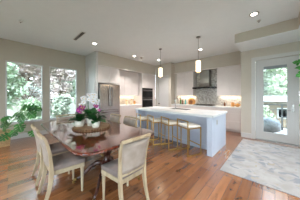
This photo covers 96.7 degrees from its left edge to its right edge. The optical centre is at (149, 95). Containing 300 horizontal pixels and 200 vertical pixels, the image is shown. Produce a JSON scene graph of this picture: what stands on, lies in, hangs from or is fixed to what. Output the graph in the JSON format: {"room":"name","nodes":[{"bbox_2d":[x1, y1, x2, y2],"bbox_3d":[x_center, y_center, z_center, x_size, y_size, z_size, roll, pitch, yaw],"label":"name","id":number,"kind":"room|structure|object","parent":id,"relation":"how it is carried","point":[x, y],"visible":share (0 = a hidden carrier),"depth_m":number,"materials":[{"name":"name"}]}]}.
{"room":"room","nodes":[
{"label":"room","id":0,"kind":"room"},
{"bbox_2d":[0,38,84,134],"bbox_3d":[-4.731,-0.185,3.697,0.140,3.050,5.920,0,0,43],"label":"wall","id":1,"kind":"structure","parent":0,"point":[10,50],"depth_m":4.64,"materials":[{"name":"beige paint"}]},
{"bbox_2d":[5,60,43,124],"bbox_3d":[-4.063,-0.100,4.351,0.120,1.940,0.930,0,0,43],"label":"window","id":2,"kind":"structure","parent":1,"relation":"in","point":[41,119],"depth_m":4.34,"materials":[{"name":"paint"}]},
{"bbox_2d":[11,130,48,139],"bbox_3d":[-4.726,1.270,3.589,0.015,0.140,5.770,0,0,43],"label":"baseboard","id":3,"kind":"structure","parent":1,"relation":"attached to","point":[23,135],"depth_m":4.30,"materials":[{"name":"paint"}]},
{"bbox_2d":[49,66,76,119],"bbox_3d":[-3.321,-0.100,5.143,0.120,1.940,0.960,0,0,43],"label":"window","id":4,"kind":"structure","parent":1,"relation":"in","point":[49,66],"depth_m":4.88,"materials":[{"name":"paint"}]},
{"bbox_2d":[85,51,97,115],"bbox_3d":[-2.370,-0.185,5.396,0.980,3.050,0.090,0,0,43],"label":"wall","id":5,"kind":"structure","parent":0,"point":[92,58],"depth_m":5.22,"materials":[{"name":"paint"}]},
{"bbox_2d":[87,64,94,108],"bbox_3d":[-2.371,0.060,5.322,0.740,2.560,0.020,0,0,43],"label":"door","id":6,"kind":"structure","parent":5,"relation":"in","point":[90,71],"depth_m":5.30,"materials":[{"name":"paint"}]},
{"bbox_2d":[98,51,154,74],"bbox_3d":[-1.117,-0.185,6.579,0.770,3.050,3.350,0,0,43],"label":"wall","id":7,"kind":"structure","parent":0,"point":[104,59],"depth_m":5.99,"materials":[{"name":"beige paint"}]},
{"bbox_2d":[98,66,118,84],"bbox_3d":[-1.875,-0.835,5.653,0.610,0.650,0.958,0,0,43],"label":"upper cabinet","id":8,"kind":"object","parent":7,"relation":"attached to","point":[106,75],"visible":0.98,"depth_m":5.41,"materials":[{"name":"paint"}]},
{"bbox_2d":[98,65,153,74],"bbox_3d":[-0.837,-1.177,6.319,0.036,0.032,3.343,0,0,43],"label":"crown molding","id":9,"kind":"structure","parent":7,"relation":"attached to","point":[98,65],"depth_m":5.93,"materials":[{"name":"paint"}]},
{"bbox_2d":[120,96,133,104],"bbox_3d":[-1.322,0.205,6.711,0.008,0.427,1.337,0,0,43],"label":"backsplash","id":10,"kind":"structure","parent":7,"relation":"attached to","point":[123,99],"depth_m":6.79,"materials":[{"name":"beige tile"}]},
{"bbox_2d":[117,70,138,95],"bbox_3d":[-1.186,-0.599,6.583,0.379,1.182,1.337,0,0,43],"label":"upper cabinet","id":11,"kind":"object","parent":7,"relation":"attached to","point":[128,81],"visible":0.84,"depth_m":6.46,"materials":[{"name":"paint"}]},
{"bbox_2d":[0,0,299,65],"bbox_3d":[0.021,-1.785,2.105,9.250,0.150,10.100,0,0,43],"label":"ceiling","id":12,"kind":"structure","parent":0,"point":[121,28],"depth_m":3.19,"materials":[{"name":"paint"}]},
{"bbox_2d":[73,32,84,39],"bbox_3d":[-2.033,-1.704,3.812,0.720,0.011,0.100,0,0,43],"label":"ceiling vent","id":13,"kind":"object","parent":12,"relation":"in","point":[79,35],"visible":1,"depth_m":3.75,"materials":[{"name":"metal"}]},
{"bbox_2d":[159,48,161,76],"bbox_3d":[0.382,-1.209,4.837,0.140,0.998,0.140,0,0,43],"label":"pendant lamp","id":14,"kind":"object","parent":12,"relation":"hanging from","point":[160,49],"visible":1,"depth_m":4.79,"materials":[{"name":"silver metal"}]},
{"bbox_2d":[196,36,200,71],"bbox_3d":[1.397,-1.209,3.858,0.140,0.998,0.140,0,0,43],"label":"pendant lamp","id":15,"kind":"object","parent":12,"relation":"hanging from","point":[198,62],"visible":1,"depth_m":3.81,"materials":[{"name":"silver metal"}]},
{"bbox_2d":[249,11,258,16],"bbox_3d":[2.168,-1.704,2.779,0.176,0.012,0.176,0,0,43],"label":"recessed light","id":16,"kind":"object","parent":12,"relation":"in","point":[252,14],"visible":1,"depth_m":2.78,"materials":[{"name":"paint"}]},
{"bbox_2d":[0,130,299,199],"bbox_3d":[0.021,1.400,2.105,9.250,0.120,10.100,0,0,43],"label":"floor","id":17,"kind":"structure","parent":0,"point":[170,175],"depth_m":2.17,"materials":[{"name":"brown wood"}]},
{"bbox_2d":[0,104,41,147],"bbox_3d":[-3.586,0.774,3.501,1.377,1.130,0.530,0,0,7],"label":"monstera plant","id":18,"kind":"object","parent":17,"relation":"on","point":[5,134],"visible":0.98,"depth_m":3.53,"materials":[{"name":"green plant"}]},
{"bbox_2d":[31,124,69,185],"bbox_3d":[-1.687,0.904,2.265,0.448,0.877,0.497,0,0,43],"label":"dining chair","id":19,"kind":"object","parent":17,"relation":"on","point":[56,148],"visible":0.66,"depth_m":2.16,"materials":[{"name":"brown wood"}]},
{"bbox_2d":[36,130,84,199],"bbox_3d":[-1.249,0.904,1.855,0.448,0.877,0.497,0,0,43],"label":"dining chair","id":20,"kind":"object","parent":17,"relation":"on","point":[67,161],"visible":0.95,"depth_m":1.75,"materials":[{"name":"beige wood"}]},
{"bbox_2d":[56,114,75,141],"bbox_3d":[-1.951,0.904,3.228,0.497,0.877,0.448,0,0,43],"label":"dining chair","id":21,"kind":"object","parent":17,"relation":"on","point":[58,117],"visible":0.17,"depth_m":3.31,"materials":[{"name":"beige fabric"}]},
{"bbox_2d":[41,117,154,199],"bbox_3d":[-1.114,0.960,2.511,2.380,0.759,1.220,0,0,43],"label":"dining table","id":22,"kind":"object","parent":17,"relation":"on","point":[102,142],"visible":0.66,"depth_m":2.01,"materials":[{"name":"brown wood"}]},
{"bbox_2d":[72,122,109,131],"bbox_3d":[-1.060,0.565,2.469,0.652,0.028,0.648,0,0,43],"label":"tray","id":23,"kind":"object","parent":22,"relation":"on","point":[102,126],"visible":0.78,"depth_m":2.30,"materials":[{"name":"brown wicker"}]},
{"bbox_2d":[68,105,85,126],"bbox_3d":[-1.299,0.357,2.426,0.416,0.394,0.459,0,0,-13],"label":"potted orchid","id":24,"kind":"object","parent":23,"relation":"on","point":[79,122],"visible":0.94,"depth_m":2.40,"materials":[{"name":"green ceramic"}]},
{"bbox_2d":[73,93,107,125],"bbox_3d":[-1.068,0.245,2.483,0.552,0.618,0.532,0,0,4],"label":"potted orchid","id":25,"kind":"object","parent":23,"relation":"on","point":[92,98],"visible":0.88,"depth_m":2.48,"materials":[{"name":"white plant"}]},
{"bbox_2d":[83,104,106,127],"bbox_3d":[-0.984,0.349,2.370,0.423,0.410,0.472,0,0,-17],"label":"potted orchid","id":26,"kind":"object","parent":23,"relation":"on","point":[96,121],"visible":0.96,"depth_m":2.33,"materials":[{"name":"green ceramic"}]},
{"bbox_2d":[98,84,119,122],"bbox_3d":[-1.825,0.429,5.611,0.741,1.819,0.910,0,0,43],"label":"refrigerator","id":27,"kind":"object","parent":17,"relation":"on","point":[108,94],"visible":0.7,"depth_m":5.36,"materials":[{"name":"metal"}]},
{"bbox_2d":[109,113,120,121],"bbox_3d":[-1.031,0.904,3.286,0.448,0.877,0.497,0,0,43],"label":"dining chair","id":28,"kind":"object","parent":17,"relation":"on","point":[112,118],"visible":0.3,"depth_m":3.39,"materials":[{"name":"beige fabric"}]},
{"bbox_2d":[101,133,150,199],"bbox_3d":[-0.301,0.904,1.694,0.497,0.877,0.448,0,0,43],"label":"dining chair","id":29,"kind":"object","parent":17,"relation":"on","point":[130,163],"visible":1,"depth_m":1.56,"materials":[{"name":"grey fabric"}]},
{"bbox_2d":[118,116,137,154],"bbox_3d":[-0.579,0.904,2.862,0.448,0.877,0.497,0,0,43],"label":"dining chair","id":30,"kind":"object","parent":17,"relation":"on","point":[127,120],"visible":0.23,"depth_m":2.97,"materials":[{"name":"beige fabric"}]},
{"bbox_2d":[120,105,141,122],"bbox_3d":[-1.096,0.900,6.498,0.628,0.878,1.337,0,0,43],"label":"base cabinet","id":31,"kind":"object","parent":17,"relation":"on","point":[124,110],"visible":0.27,"depth_m":6.15,"materials":[{"name":"paint"}]},
{"bbox_2d":[120,104,141,106],"bbox_3d":[-1.094,0.440,6.496,0.633,0.039,1.337,0,0,43],"label":"countertop","id":32,"kind":"structure","parent":31,"relation":"on","point":[121,104],"depth_m":6.59,"materials":[{"name":"white stone"}]},
{"bbox_2d":[136,113,151,138],"bbox_3d":[-0.191,0.947,4.238,0.382,0.784,0.431,0,0,-22],"label":"bar stool","id":33,"kind":"object","parent":17,"relation":"on","point":[141,118],"visible":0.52,"depth_m":4.10,"materials":[{"name":"white fabric"}]},
{"bbox_2d":[134,73,154,106],"bbox_3d":[-0.277,0.090,7.371,0.628,2.500,1.044,0,0,43],"label":"tall cabinet","id":34,"kind":"object","parent":17,"relation":"on","point":[145,80],"visible":0.48,"depth_m":7.01,"materials":[{"name":"paint"}]},
{"bbox_2d":[142,97,152,107],"bbox_3d":[-0.306,0.346,7.255,0.628,0.537,0.775,0,0,43],"label":"wall oven","id":35,"kind":"object","parent":34,"relation":"in","point":[146,101],"visible":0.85,"depth_m":7.05,"materials":[{"name":"metal"}]},
{"bbox_2d":[142,88,152,96],"bbox_3d":[-0.306,-0.172,7.255,0.628,0.485,0.775,0,0,43],"label":"microwave oven","id":36,"kind":"object","parent":34,"relation":"in","point":[146,92],"visible":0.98,"depth_m":7.05,"materials":[{"name":"metal"}]},
{"bbox_2d":[147,114,164,144],"bbox_3d":[0.181,0.947,3.889,0.382,0.784,0.431,0,0,-22],"label":"bar stool","id":37,"kind":"object","parent":17,"relation":"on","point":[153,120],"visible":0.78,"depth_m":3.79,"materials":[{"name":"gold metal"}]},
{"bbox_2d":[161,116,181,150],"bbox_3d":[0.553,0.947,3.541,0.382,0.784,0.431,0,0,-22],"label":"bar stool","id":38,"kind":"object","parent":17,"relation":"on","point":[169,122],"visible":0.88,"depth_m":3.42,"materials":[{"name":"gold metal"}]},
{"bbox_2d":[171,105,189,108],"bbox_3d":[1.690,0.900,6.696,1.035,0.878,0.640,0,0,43],"label":"base cabinet","id":39,"kind":"object","parent":17,"relation":"on","point":[177,106],"visible":0.2,"depth_m":6.46,"materials":[{"name":"paint"}]},
{"bbox_2d":[171,104,240,108],"bbox_3d":[2.419,0.440,6.006,3.045,0.039,0.662,0,0,43],"label":"countertop","id":40,"kind":"structure","parent":39,"relation":"on","point":[217,106],"depth_m":5.50,"materials":[{"name":"white stone"}]},
{"bbox_2d":[196,104,215,105],"bbox_3d":[2.433,0.393,5.971,0.860,0.052,0.500,0,0,43],"label":"cooktop","id":41,"kind":"object","parent":40,"relation":"in","point":[196,104],"visible":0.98,"depth_m":5.78,"materials":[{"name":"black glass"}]},
{"bbox_2d":[136,110,225,156],"bbox_3d":[0.820,0.908,4.194,2.558,0.862,1.120,0,0,43],"label":"kitchen island","id":42,"kind":"object","parent":17,"relation":"on","point":[213,130],"visible":0.64,"depth_m":3.55,"materials":[{"name":"paint"}]},
{"bbox_2d":[135,106,226,117],"bbox_3d":[0.820,0.450,4.197,2.595,0.050,1.195,0,0,43],"label":"island countertop","id":43,"kind":"structure","parent":42,"relation":"on","point":[192,112],"depth_m":3.66,"materials":[{"name":"white stone"}]},
{"bbox_2d":[177,118,200,156],"bbox_3d":[0.925,0.947,3.192,0.382,0.784,0.431,0,0,-22],"label":"bar stool","id":44,"kind":"object","parent":17,"relation":"on","point":[187,124],"visible":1,"depth_m":3.06,"materials":[{"name":"gold metal"}]},
{"bbox_2d":[190,106,214,109],"bbox_3d":[2.448,0.900,5.984,1.041,0.878,0.640,0,0,43],"label":"base cabinet","id":45,"kind":"object","parent":17,"relation":"on","point":[191,107],"visible":0.18,"depth_m":5.71,"materials":[{"name":"paint"}]},
{"bbox_2d":[215,107,240,132],"bbox_3d":[3.181,0.900,5.298,0.963,0.878,0.640,0,0,43],"label":"base cabinet","id":46,"kind":"object","parent":17,"relation":"on","point":[233,116],"visible":0.63,"depth_m":4.96,"materials":[{"name":"paint"}]},
{"bbox_2d":[220,139,299,197],"bbox_3d":[3.204,1.334,2.232,3.080,0.010,2.400,0,0,43],"label":"area rug","id":47,"kind":"object","parent":17,"relation":"on","point":[277,167],"visible":1,"depth_m":2.55,"materials":[{"name":"beige carpet"}]},
{"bbox_2d":[292,54,299,105],"bbox_3d":[3.728,0.170,2.792,1.028,2.314,0.904,0,0,43],"label":"plant","id":48,"kind":"object","parent":47,"relation":"on","point":[296,62],"visible":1,"depth_m":3.06,"materials":[{"name":"green plant"}]},
{"bbox_2d":[155,63,174,106],"bbox_3d":[0.974,-0.185,7.470,1.059,3.050,0.810,0,0,43],"label":"wall","id":49,"kind":"structure","parent":0,"point":[168,68],"depth_m":6.97,"materials":[{"name":"beige paint"}]},
{"bbox_2d":[158,77,166,106],"bbox_3d":[0.691,0.158,7.195,0.639,2.345,0.118,0,0,43],"label":"door","id":50,"kind":"structure","parent":49,"relation":"in","point":[162,82],"depth_m":7.23,"materials":[{"name":"paint"}]},
{"bbox_2d":[157,75,168,106],"bbox_3d":[0.675,0.125,7.182,0.780,2.430,0.017,0,0,43],"label":"trim","id":51,"kind":"structure","parent":49,"relation":"attached to","point":[167,76],"depth_m":6.95,"materials":[{"name":"paint"}]},
{"bbox_2d":[175,51,240,106],"bbox_3d":[2.582,-0.185,6.181,3.050,3.050,0.490,0,0,43],"label":"wall","id":52,"kind":"structure","parent":0,"point":[234,58],"depth_m":5.83,"materials":[{"name":"beige paint"}]},
{"bbox_2d":[177,72,195,95],"bbox_3d":[1.844,-0.584,6.762,0.900,1.152,0.368,0,0,43],"label":"upper cabinet","id":53,"kind":"object","parent":52,"relation":"attached to","point":[186,81],"visible":1,"depth_m":6.56,"materials":[{"name":"paint"}]},
{"bbox_2d":[180,96,195,103],"bbox_3d":[1.965,0.201,6.894,0.902,0.437,0.010,0,0,43],"label":"backsplash","id":54,"kind":"structure","parent":52,"relation":"attached to","point":[181,97],"depth_m":6.95,"materials":[{"name":"beige tile"}]},
{"bbox_2d":[192,70,216,88],"bbox_3d":[2.489,-0.751,6.046,0.960,0.858,0.505,0,0,43],"label":"range hood","id":55,"kind":"object","parent":52,"relation":"attached to","point":[205,75],"visible":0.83,"depth_m":5.99,"materials":[{"name":"silver metal"}]},
{"bbox_2d":[196,69,218,104],"bbox_3d":[2.676,-0.387,6.227,1.043,1.612,0.010,0,0,43],"label":"backsplash","id":56,"kind":"structure","parent":52,"relation":"attached to","point":[203,96],"depth_m":6.19,"materials":[{"name":"stone"}]},
{"bbox_2d":[174,64,240,73],"bbox_3d":[2.397,-1.177,5.983,3.044,0.032,0.049,0,0,43],"label":"crown molding","id":57,"kind":"structure","parent":52,"relation":"attached to","point":[239,64],"depth_m":5.71,"materials":[{"name":"paint"}]},
{"bbox_2d":[217,65,240,95],"bbox_3d":[3.286,-0.584,5.410,0.963,1.152,0.368,0,0,43],"label":"upper cabinet","id":58,"kind":"object","parent":52,"relation":"attached to","point":[228,78],"visible":0.74,"depth_m":5.28,"materials":[{"name":"paint"}]},
{"bbox_2d":[219,96,240,105],"bbox_3d":[3.409,0.201,5.540,0.962,0.437,0.010,0,0,43],"label":"backsplash","id":59,"kind":"structure","parent":52,"relation":"attached to","point":[228,100],"depth_m":5.60,"materials":[{"name":"tile"}]},
{"bbox_2d":[235,25,299,51],"bbox_3d":[4.305,-1.580,2.852,4.020,0.260,2.950,0,0,43],"label":"ceiling","id":60,"kind":"structure","parent":0,"point":[291,36],"depth_m":3.55,"materials":[{"name":"paint"}]},
{"bbox_2d":[235,12,299,42],"bbox_3d":[2.527,-1.584,3.024,1.190,0.248,0.769,0,0,43],"label":"trim","id":61,"kind":"structure","parent":60,"relation":"attached to","point":[292,24],"depth_m":3.21,"materials":[{"name":"beige paint"}]},
{"bbox_2d":[241,41,299,144],"bbox_3d":[4.900,-0.185,3.486,4.020,3.050,1.250,0,0,43],"label":"wall","id":62,"kind":"structure","parent":0,"point":[246,56],"depth_m":4.25,"materials":[{"name":"beige paint"}]},
{"bbox_2d":[241,132,250,137],"bbox_3d":[4.468,1.265,3.024,4.019,0.150,0.015,0,0,43],"label":"baseboard","id":63,"kind":"structure","parent":62,"relation":"attached to","point":[247,135],"depth_m":4.29,"materials":[{"name":"paint"}]},
{"bbox_2d":[251,51,299,138],"bbox_3d":[3.609,0.072,3.826,1.120,2.535,0.019,0,0,43],"label":"trim","id":64,"kind":"structure","parent":62,"relation":"attached to","point":[253,60],"depth_m":4.17,"materials":[{"name":"paint"}]},
{"bbox_2d":[264,64,286,69],"bbox_3d":[3.627,-0.839,3.875,0.492,0.088,0.010,0,0,43],"label":"roller blind","id":65,"kind":"object","parent":62,"relation":"attached to","point":[272,66],"depth_m":3.88,"materials":[{"name":"fabric"}]},
{"bbox_2d":[256,55,298,144],"bbox_3d":[3.630,0.113,3.849,0.906,2.405,0.109,0,0,43],"label":"door","id":66,"kind":"structure","parent":62,"relation":"in","point":[292,137],"depth_m":3.71,"materials":[{"name":"paint"}]},
{"bbox_2d":[255,138,299,146],"bbox_3d":[3.650,1.329,3.870,0.928,0.022,0.160,0,0,43],"label":"trim","id":67,"kind":"structure","parent":62,"relation":"attached to","point":[255,138],"depth_m":3.78,"materials":[{"name":"silver wood"}]},
{"bbox_2d":[264,128,286,134],"bbox_3d":[4.931,1.750,4.527,6.000,0.780,2.510,0,0,43],"label":"floor","id":68,"kind":"structure","parent":0,"point":[284,131],"depth_m":4.97,"materials":[{"name":"white concrete"}]},
{"bbox_2d":[264,117,280,132],"bbox_3d":[4.300,1.075,4.878,0.700,0.567,0.695,0,0,43],"label":"ottoman","id":69,"kind":"object","parent":68,"relation":"on","point":[272,125],"visible":0.62,"depth_m":4.59,"materials":[{"name":"grey fabric"}]},
{"bbox_2d":[264,104,286,129],"bbox_3d":[5.349,0.835,5.266,5.400,1.050,0.052,0,0,43],"label":"deck railing","id":70,"kind":"object","parent":68,"relation":"on","point":[282,105],"visible":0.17,"depth_m":5.32,"materials":[{"name":"grey metal"}]},
{"label":"outside","id":71,"kind":"structure","parent":0,"visible":0},
{"bbox_3d":[-0.681,2.190,21.202,110.000,0.100,110.000,0,0,43],"label":"lawn","id":72,"kind":"structure","parent":71,"visible":0},
{"bbox_2d":[7,62,32,109],"bbox_3d":[-9.002,-1.442,7.443,3.836,7.183,3.826,0,0,-3],"label":"tree","id":73,"kind":"object","parent":72,"relation":"on","point":[22,85],"visible":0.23,"depth_m":7.76,"materials":[{"name":"green plant"}]},
{"bbox_2d":[8,63,40,99],"bbox_3d":[-10.411,-1.707,11.203,3.626,7.712,4.078,0,0,-6],"label":"tree","id":74,"kind":"object","parent":72,"relation":"on","point":[27,71],"visible":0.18,"depth_m":11.05,"materials":[{"name":"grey plant"}]},
{"bbox_2d":[8,75,40,98],"bbox_3d":[-15.938,-3.179,13.847,7.674,10.656,6.014,0,0,-22],"label":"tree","id":75,"kind":"object","parent":72,"relation":"on","point":[36,88],"visible":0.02,"depth_m":14.88,"materials":[{"name":"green plant"}]},
{"bbox_2d":[17,97,40,120],"bbox_3d":[-6.037,1.088,6.542,1.311,2.140,1.251,0,0,27],"label":"shrub","id":76,"kind":"object","parent":72,"relation":"on","point":[29,100],"visible":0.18,"depth_m":6.54,"materials":[{"name":"green plant"}]},
{"bbox_2d":[7,99,75,120],"bbox_3d":[-10.685,1.190,12.762,0.072,1.800,16.000,0,0,43],"label":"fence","id":77,"kind":"object","parent":72,"relation":"on","point":[10,112],"visible":0.06,"depth_m":11.75,"materials":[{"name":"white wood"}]},
{"bbox_2d":[33,68,75,106],"bbox_3d":[-7.211,-0.987,10.430,2.791,6.272,3.060,0,0,43],"label":"tree","id":78,"kind":"object","parent":72,"relation":"on","point":[57,86],"visible":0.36,"depth_m":10.31,"materials":[{"name":"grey plant"}]},
{"bbox_2d":[50,94,72,117],"bbox_3d":[-5.053,0.999,7.548,1.077,2.312,1.268,0,0,43],"label":"shrub","id":79,"kind":"object","parent":72,"relation":"on","point":[61,102],"visible":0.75,"depth_m":7.37,"materials":[{"name":"green plant"}]},
{"bbox_2d":[59,73,75,98],"bbox_3d":[-10.050,-2.591,17.046,7.312,9.480,6.118,0,0,43],"label":"tree","id":80,"kind":"object","parent":72,"relation":"on","point":[73,93],"visible":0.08,"depth_m":14.96,"materials":[{"name":"green plant"}]},
{"bbox_2d":[264,105,275,117],"bbox_3d":[6.568,1.168,8.386,1.792,1.980,1.832,0,0,-11],"label":"shrub","id":81,"kind":"object","parent":72,"relation":"on","point":[267,106],"visible":0.05,"depth_m":7.75,"materials":[{"name":"green plant"}]},
{"bbox_2d":[264,70,278,95],"bbox_3d":[11.894,-2.653,14.931,4.772,9.604,4.139,0,0,43],"label":"tree","id":82,"kind":"object","parent":72,"relation":"on","point":[268,75],"visible":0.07,"depth_m":13.43,"materials":[{"name":"green plant"}]},
{"bbox_2d":[264,96,286,127],"bbox_3d":[10.014,1.065,9.802,6.300,2.150,3.000,0,0,43],"label":"neighbor house","id":83,"kind":"structure","parent":72,"relation":"on","point":[267,99],"depth_m":9.36,"materials":[{"name":"white paint"}]},
{"bbox_2d":[266,65,286,95],"bbox_3d":[11.618,-2.199,11.608,2.548,8.695,2.296,0,0,43],"label":"tree","id":84,"kind":"object","parent":72,"relation":"on","point":[278,85],"visible":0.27,"depth_m":11.32,"materials":[{"name":"green plant"}]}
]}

